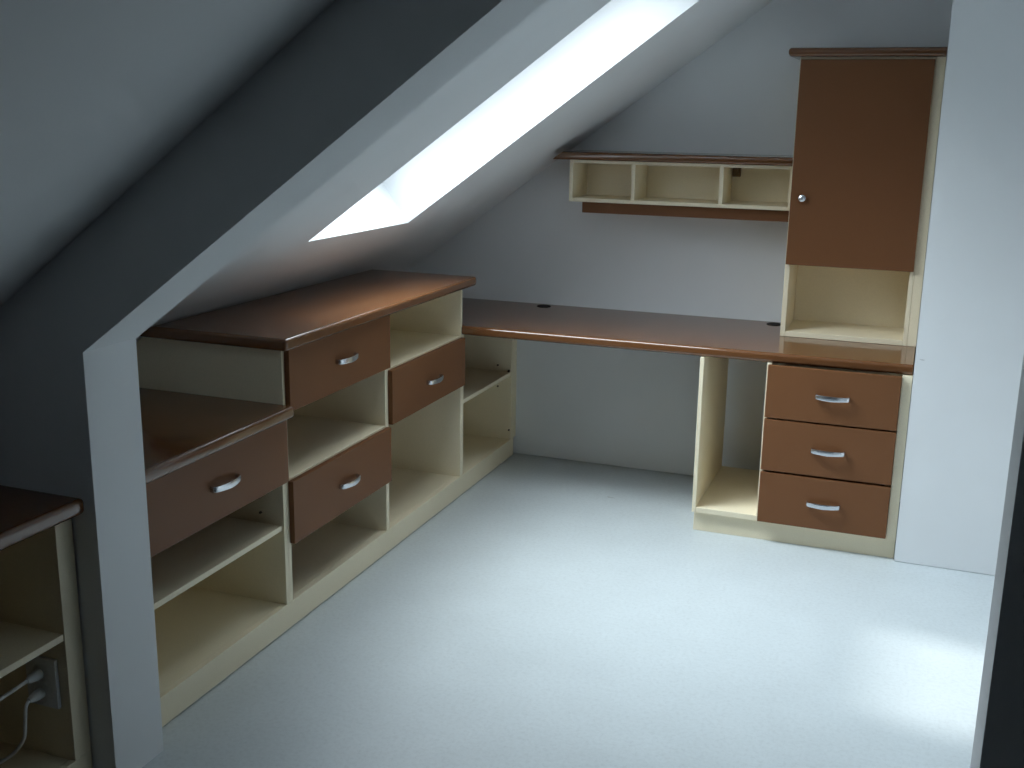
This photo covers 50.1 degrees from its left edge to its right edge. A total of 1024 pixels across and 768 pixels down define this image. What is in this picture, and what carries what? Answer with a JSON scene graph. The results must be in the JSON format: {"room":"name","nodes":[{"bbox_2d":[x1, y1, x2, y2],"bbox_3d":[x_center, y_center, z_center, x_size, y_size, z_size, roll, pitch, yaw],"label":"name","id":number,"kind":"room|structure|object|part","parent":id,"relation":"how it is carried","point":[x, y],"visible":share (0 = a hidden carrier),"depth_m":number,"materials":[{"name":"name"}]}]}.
{"room":"home office","nodes":[
{"label":"home office","id":0,"kind":"room"},
{"bbox_2d":[0,0,772,341],"bbox_3d":[-1.154,-0.390,0.906,2.728,2.117,9.000,6,15,20],"label":"ceiling","id":1,"kind":"structure","parent":0,"point":[94,94],"depth_m":3.01,"materials":[{"name":"white paint"}]},
{"bbox_2d":[0,0,1023,767],"bbox_3d":[0.821,-0.091,1.812,5.000,2.548,0.175,6,15,20],"label":"wall partition","id":2,"kind":"structure","parent":0,"point":[71,424],"depth_m":2.29,"materials":[{"name":"white paint"}]},
{"bbox_2d":[142,453,994,767],"bbox_3d":[1.274,0.872,3.477,5.460,0.100,3.148,6,15,20],"label":"floor","id":3,"kind":"structure","parent":0,"point":[556,612],"depth_m":3.38,"materials":[{"name":"plastic"}]},
{"bbox_2d":[146,420,289,692],"bbox_3d":[-1.053,0.494,3.176,0.579,0.705,0.716,6,15,20],"label":"base cabinet","id":4,"kind":"object","parent":3,"relation":"on","point":[218,537],"visible":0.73,"depth_m":3.23,"materials":[{"name":"beige wood"}]},
{"bbox_2d":[139,387,293,483],"bbox_3d":[-1.057,0.132,3.090,0.590,0.038,0.712,6,15,20],"label":"countertop","id":5,"kind":"structure","parent":4,"relation":"on","point":[179,430],"depth_m":3.11,"materials":[{"name":"brown wood"}]},
{"bbox_2d":[151,517,281,609],"bbox_3d":[-1.076,0.497,3.186,0.513,0.017,0.678,6,15,20],"label":"shelf","id":6,"kind":"object","parent":4,"relation":"attached to","point":[191,560],"depth_m":3.19,"materials":[{"name":"beige wood"}]},
{"bbox_3d":[-1.013,0.257,3.099,0.440,0.202,0.702,6,15,20],"label":"drawer","id":7,"kind":"part","parent":4,"relation":"part of","materials":[{"name":"brown wood"}]},
{"bbox_3d":[-1.085,0.755,3.251,0.502,0.018,0.679,6,15,20],"label":"panel","id":8,"kind":"part","parent":4,"relation":"part of","materials":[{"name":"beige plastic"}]},
{"bbox_3d":[-0.787,0.277,3.036,0.029,0.019,0.126,6,15,20],"label":"handle","id":9,"kind":"part","parent":4,"relation":"part of","materials":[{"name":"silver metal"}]},
{"bbox_3d":[-0.953,0.416,3.502,0.530,0.705,0.018,6,15,20],"label":"panel","id":10,"kind":"part","parent":4,"relation":"part of","materials":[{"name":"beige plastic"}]},
{"bbox_2d":[136,290,464,601],"bbox_3d":[-0.684,0.165,4.103,0.587,0.914,1.373,6,15,20],"label":"base cabinet","id":11,"kind":"object","parent":3,"relation":"on","point":[374,430],"visible":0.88,"depth_m":3.90,"materials":[{"name":"beige wood"}]},
{"bbox_3d":[-0.948,0.309,3.496,0.538,0.914,0.019,6,15,20],"label":"panel","id":12,"kind":"part","parent":11,"relation":"part of","materials":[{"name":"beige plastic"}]},
{"bbox_2d":[140,269,475,350],"bbox_3d":[-0.656,-0.297,3.985,0.535,0.038,1.464,6,15,20],"label":"countertop","id":13,"kind":"structure","parent":11,"relation":"on","point":[285,321],"depth_m":3.70,"materials":[{"name":"brown wood"}]},
{"bbox_2d":[287,415,384,480],"bbox_3d":[-0.805,0.207,3.784,0.488,0.016,0.650,6,15,20],"label":"shelf","id":14,"kind":"object","parent":11,"relation":"attached to","point":[314,441],"depth_m":3.83,"materials":[{"name":"beige wood"}]},
{"bbox_3d":[-0.820,0.604,3.885,0.469,0.018,0.650,6,15,20],"label":"panel","id":15,"kind":"part","parent":11,"relation":"part of","materials":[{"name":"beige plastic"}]},
{"bbox_3d":[-0.750,-0.102,3.688,0.420,0.196,0.668,6,15,20],"label":"drawer","id":16,"kind":"part","parent":11,"relation":"part of","materials":[{"name":"brown wood"}]},
{"bbox_3d":[-0.756,0.310,3.788,0.420,0.206,0.668,6,15,20],"label":"drawer","id":17,"kind":"part","parent":11,"relation":"part of","materials":[{"name":"brown wood"}]},
{"bbox_3d":[-0.537,-0.083,3.617,0.029,0.019,0.126,6,15,20],"label":"handle","id":18,"kind":"part","parent":11,"relation":"part of","materials":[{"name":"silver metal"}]},
{"bbox_3d":[-0.544,0.333,3.719,0.029,0.019,0.126,6,15,20],"label":"handle","id":19,"kind":"part","parent":11,"relation":"part of","materials":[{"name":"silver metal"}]},
{"bbox_3d":[-0.578,0.456,4.504,0.469,0.018,0.665,6,15,20],"label":"panel","id":20,"kind":"part","parent":11,"relation":"part of","materials":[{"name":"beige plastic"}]},
{"bbox_2d":[388,330,460,369],"bbox_3d":[-0.560,-0.144,4.354,0.488,0.017,0.665,6,15,20],"label":"shelf","id":21,"kind":"object","parent":11,"relation":"attached to","point":[409,349],"depth_m":4.39,"materials":[{"name":"beige wood"}]},
{"bbox_3d":[-0.447,0.017,4.722,0.497,0.914,0.014,6,15,20],"label":"panel","id":22,"kind":"part","parent":11,"relation":"part of","materials":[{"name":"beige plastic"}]},
{"bbox_3d":[-0.511,-0.042,4.358,0.420,0.204,0.672,6,15,20],"label":"drawer","id":23,"kind":"part","parent":11,"relation":"part of","materials":[{"name":"brown wood"}]},
{"bbox_3d":[-0.295,-0.016,4.298,0.029,0.019,0.126,6,15,20],"label":"handle","id":24,"kind":"part","parent":11,"relation":"part of","materials":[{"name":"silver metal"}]},
{"bbox_2d":[160,438,512,726],"bbox_3d":[-0.486,0.597,4.082,0.018,0.090,2.722,6,15,20],"label":"board","id":25,"kind":"object","parent":3,"relation":"on","point":[192,686],"visible":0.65,"depth_m":3.61,"materials":[{"name":"beige wood"}]},
{"bbox_2d":[462,334,516,474],"bbox_3d":[-0.339,0.042,5.056,0.522,0.710,0.656,6,15,20],"label":"corner shelf unit","id":26,"kind":"object","parent":3,"relation":"on","point":[489,389],"visible":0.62,"depth_m":5.23,"materials":[{"name":"beige wood"}]},
{"bbox_3d":[-0.454,0.111,4.764,0.520,0.710,0.015,6,15,20],"label":"panel","id":27,"kind":"part","parent":26,"relation":"part of","materials":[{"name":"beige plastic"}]},
{"bbox_3d":[-0.358,0.313,5.100,0.492,0.018,0.576,6,15,20],"label":"panel","id":28,"kind":"part","parent":26,"relation":"part of","materials":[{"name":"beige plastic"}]},
{"bbox_3d":[-0.346,-0.010,5.018,0.507,0.018,0.575,6,15,20],"label":"shelf","id":29,"kind":"part","parent":26,"relation":"part of","materials":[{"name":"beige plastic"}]},
{"bbox_3d":[-0.243,-0.017,5.303,0.520,0.710,0.018,6,15,20],"label":"panel","id":30,"kind":"part","parent":26,"relation":"part of","materials":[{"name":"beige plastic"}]},
{"bbox_2d":[692,347,915,557],"bbox_3d":[1.174,0.224,4.411,0.772,0.711,0.625,6,15,20],"label":"drawer pedestal","id":31,"kind":"object","parent":3,"relation":"on","point":[829,476],"visible":0.99,"depth_m":4.13,"materials":[{"name":"beige wood"}]},
{"bbox_2d":[462,298,914,374],"bbox_3d":[0.490,-0.236,4.660,2.308,0.042,0.669,6,15,20],"label":"desktop","id":32,"kind":"structure","parent":31,"relation":"on","point":[752,340],"depth_m":4.45,"materials":[{"name":"brown wood"}]},
{"bbox_2d":[780,47,946,346],"bbox_3d":[1.371,-0.745,4.363,0.562,1.121,0.361,6,15,20],"label":"upper cabinet","id":33,"kind":"object","parent":32,"relation":"on","point":[868,118],"visible":1,"depth_m":4.21,"materials":[{"name":"brown wood"}]},
{"bbox_3d":[1.163,-0.758,4.469,0.020,1.088,0.311,6,15,20],"label":"panel","id":34,"kind":"part","parent":33,"relation":"part of","materials":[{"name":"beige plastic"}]},
{"bbox_3d":[1.134,-0.726,4.280,0.030,0.030,0.028,6,15,20],"label":"knob","id":35,"kind":"part","parent":33,"relation":"part of","materials":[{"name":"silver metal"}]},
{"bbox_3d":[1.370,-0.213,4.501,0.452,0.021,0.279,6,15,20],"label":"panel","id":36,"kind":"part","parent":33,"relation":"part of","materials":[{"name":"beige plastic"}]},
{"bbox_3d":[1.429,-0.762,4.505,0.452,1.088,0.008,6,15,20],"label":"panel","id":37,"kind":"part","parent":33,"relation":"part of","materials":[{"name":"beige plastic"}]},
{"bbox_3d":[1.326,-0.837,4.204,0.483,0.786,0.018,6,15,20],"label":"door","id":38,"kind":"part","parent":33,"relation":"part of","materials":[{"name":"brown wood"}]},
{"bbox_3d":[1.379,-1.274,4.233,0.562,0.032,0.361,6,15,20],"label":"cornice","id":39,"kind":"part","parent":33,"relation":"part of","materials":[{"name":"brown wood"}]},
{"bbox_3d":[1.386,-1.251,4.246,0.452,0.018,0.279,6,15,20],"label":"panel","id":40,"kind":"part","parent":33,"relation":"part of","materials":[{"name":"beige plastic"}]},
{"bbox_3d":[1.603,-0.711,4.308,0.016,1.088,0.311,6,15,20],"label":"panel","id":41,"kind":"part","parent":33,"relation":"part of","materials":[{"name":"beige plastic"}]},
{"bbox_3d":[0.830,0.142,4.552,0.016,0.629,0.577,6,15,20],"label":"panel","id":42,"kind":"part","parent":31,"relation":"part of","materials":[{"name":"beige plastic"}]},
{"bbox_3d":[1.170,0.473,4.499,0.721,0.021,0.577,6,15,20],"label":"panel","id":43,"kind":"part","parent":31,"relation":"part of","materials":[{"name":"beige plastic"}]},
{"bbox_3d":[1.175,0.463,4.140,0.126,0.019,0.029,6,15,20],"label":"handle","id":44,"kind":"part","parent":31,"relation":"part of","materials":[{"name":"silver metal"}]},
{"bbox_3d":[1.259,0.408,4.368,0.476,0.202,0.469,6,15,20],"label":"drawer","id":45,"kind":"part","parent":31,"relation":"part of","materials":[{"name":"brown wood"}]},
{"bbox_3d":[1.178,0.258,4.090,0.126,0.019,0.029,6,15,20],"label":"handle","id":46,"kind":"part","parent":31,"relation":"part of","materials":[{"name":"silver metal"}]},
{"bbox_3d":[1.262,0.203,4.318,0.476,0.202,0.469,6,15,20],"label":"drawer","id":47,"kind":"part","parent":31,"relation":"part of","materials":[{"name":"brown wood"}]},
{"bbox_3d":[1.181,0.055,4.040,0.126,0.019,0.029,6,15,20],"label":"handle","id":48,"kind":"part","parent":31,"relation":"part of","materials":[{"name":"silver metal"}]},
{"bbox_3d":[1.266,0.000,4.268,0.476,0.203,0.469,6,15,20],"label":"drawer","id":49,"kind":"part","parent":31,"relation":"part of","materials":[{"name":"brown wood"}]},
{"bbox_3d":[1.305,-0.112,4.328,0.466,0.016,0.537,6,15,20],"label":"rail","id":50,"kind":"part","parent":31,"relation":"part of","materials":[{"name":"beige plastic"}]},
{"bbox_3d":[1.394,0.127,4.640,0.466,0.591,0.010,6,15,20],"label":"panel","id":51,"kind":"part","parent":31,"relation":"part of","materials":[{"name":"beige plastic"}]},
{"bbox_3d":[1.528,0.215,4.297,0.034,0.629,0.577,6,15,20],"label":"panel","id":52,"kind":"part","parent":31,"relation":"part of","materials":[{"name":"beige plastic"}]},
{"bbox_2d":[410,0,952,496],"bbox_3d":[0.688,-0.835,4.920,2.642,2.510,0.200,6,15,20],"label":"wall","id":53,"kind":"structure","parent":0,"point":[637,409],"depth_m":4.91,"materials":[{"name":"white paint"}]},
{"bbox_2d":[553,150,792,221],"bbox_3d":[0.689,-0.848,4.660,1.012,0.260,0.259,6,15,20],"label":"wall shelf","id":54,"kind":"object","parent":53,"relation":"attached to","point":[608,182],"visible":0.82,"depth_m":4.66,"materials":[{"name":"beige wood"}]},
{"bbox_3d":[0.294,-0.901,4.824,0.016,0.177,0.219,6,15,20],"label":"panel","id":55,"kind":"part","parent":54,"relation":"part of","materials":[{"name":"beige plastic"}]},
{"bbox_3d":[0.727,-0.777,4.685,0.912,0.016,0.219,6,15,20],"label":"panel","id":56,"kind":"part","parent":54,"relation":"part of","materials":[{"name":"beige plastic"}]},
{"bbox_3d":[0.729,-0.935,4.646,0.912,0.013,0.219,6,15,20],"label":"panel","id":57,"kind":"part","parent":54,"relation":"part of","materials":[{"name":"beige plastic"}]},
{"bbox_3d":[0.765,-0.880,4.762,0.912,0.147,0.007,6,15,20],"label":"panel","id":58,"kind":"part","parent":54,"relation":"part of","materials":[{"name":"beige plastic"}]},
{"bbox_3d":[1.162,-0.810,4.507,0.016,0.177,0.219,6,15,20],"label":"panel","id":59,"kind":"part","parent":54,"relation":"part of","materials":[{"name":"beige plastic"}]},
{"bbox_2d":[894,0,1023,574],"bbox_3d":[2.930,-0.535,3.736,2.818,2.560,0.892,6,15,20],"label":"wall","id":60,"kind":"structure","parent":0,"point":[970,346],"depth_m":3.83,"materials":[{"name":"white paint"}]},
{"bbox_3d":[-0.323,1.848,-0.615,5.460,0.100,5.852,6,15,20],"label":"floor","id":61,"kind":"structure","parent":0,"visible":0},
{"bbox_2d":[0,519,92,767],"bbox_3d":[-1.448,0.719,2.231,0.530,0.705,1.019,6,15,20],"label":"base cabinet","id":62,"kind":"object","parent":61,"relation":"on","point":[40,614],"visible":0.75,"depth_m":2.57,"materials":[{"name":"beige wood"}]},
{"bbox_2d":[0,669,43,700],"bbox_3d":[-1.302,0.857,2.296,0.040,0.239,0.740,9,16,31],"label":"power cable","id":63,"kind":"object","parent":62,"relation":"in","point":[37,674],"visible":1,"depth_m":2.54,"materials":[{"name":"white plastic"}]},
{"bbox_3d":[-1.311,0.865,2.279,0.030,0.230,0.700,10,16,32],"label":"cord","id":64,"kind":"part","parent":63,"relation":"part of","materials":[{"name":"white plastic"}]},
{"bbox_2d":[0,688,45,763],"bbox_3d":[-1.282,0.833,2.493,0.427,0.185,0.050,-8,16,-31],"label":"power cable","id":65,"kind":"object","parent":62,"relation":"in","point":[38,694],"visible":1,"depth_m":2.56,"materials":[{"name":"white plastic"}]},
{"bbox_3d":[-1.298,0.840,2.485,0.392,0.175,0.050,-8,16,-31],"label":"cord","id":66,"kind":"part","parent":65,"relation":"part of","materials":[{"name":"white plastic"}]},
{"bbox_2d":[0,621,62,677],"bbox_3d":[-1.451,0.666,2.200,0.518,0.017,0.946,6,15,20],"label":"shelf","id":67,"kind":"object","parent":62,"relation":"attached to","point":[21,642],"depth_m":2.51,"materials":[{"name":"beige wood"}]},
{"bbox_3d":[-1.464,0.986,2.281,0.502,0.018,0.946,6,15,20],"label":"panel","id":68,"kind":"part","parent":62,"relation":"part of","materials":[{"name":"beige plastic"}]},
{"bbox_2d":[0,485,83,550],"bbox_3d":[-1.429,0.359,2.138,0.590,0.038,1.019,6,15,20],"label":"countertop","id":69,"kind":"structure","parent":62,"relation":"on","point":[24,513],"depth_m":2.42,"materials":[{"name":"brown wood"}]},
{"bbox_2d":[25,656,60,708],"bbox_3d":[-1.109,0.702,2.589,0.090,0.126,0.012,6,15,20],"label":"power socket","id":70,"kind":"object","parent":62,"relation":"attached to","point":[49,682],"visible":0.74,"depth_m":2.58,"materials":[{"name":"white plastic"}]}
]}

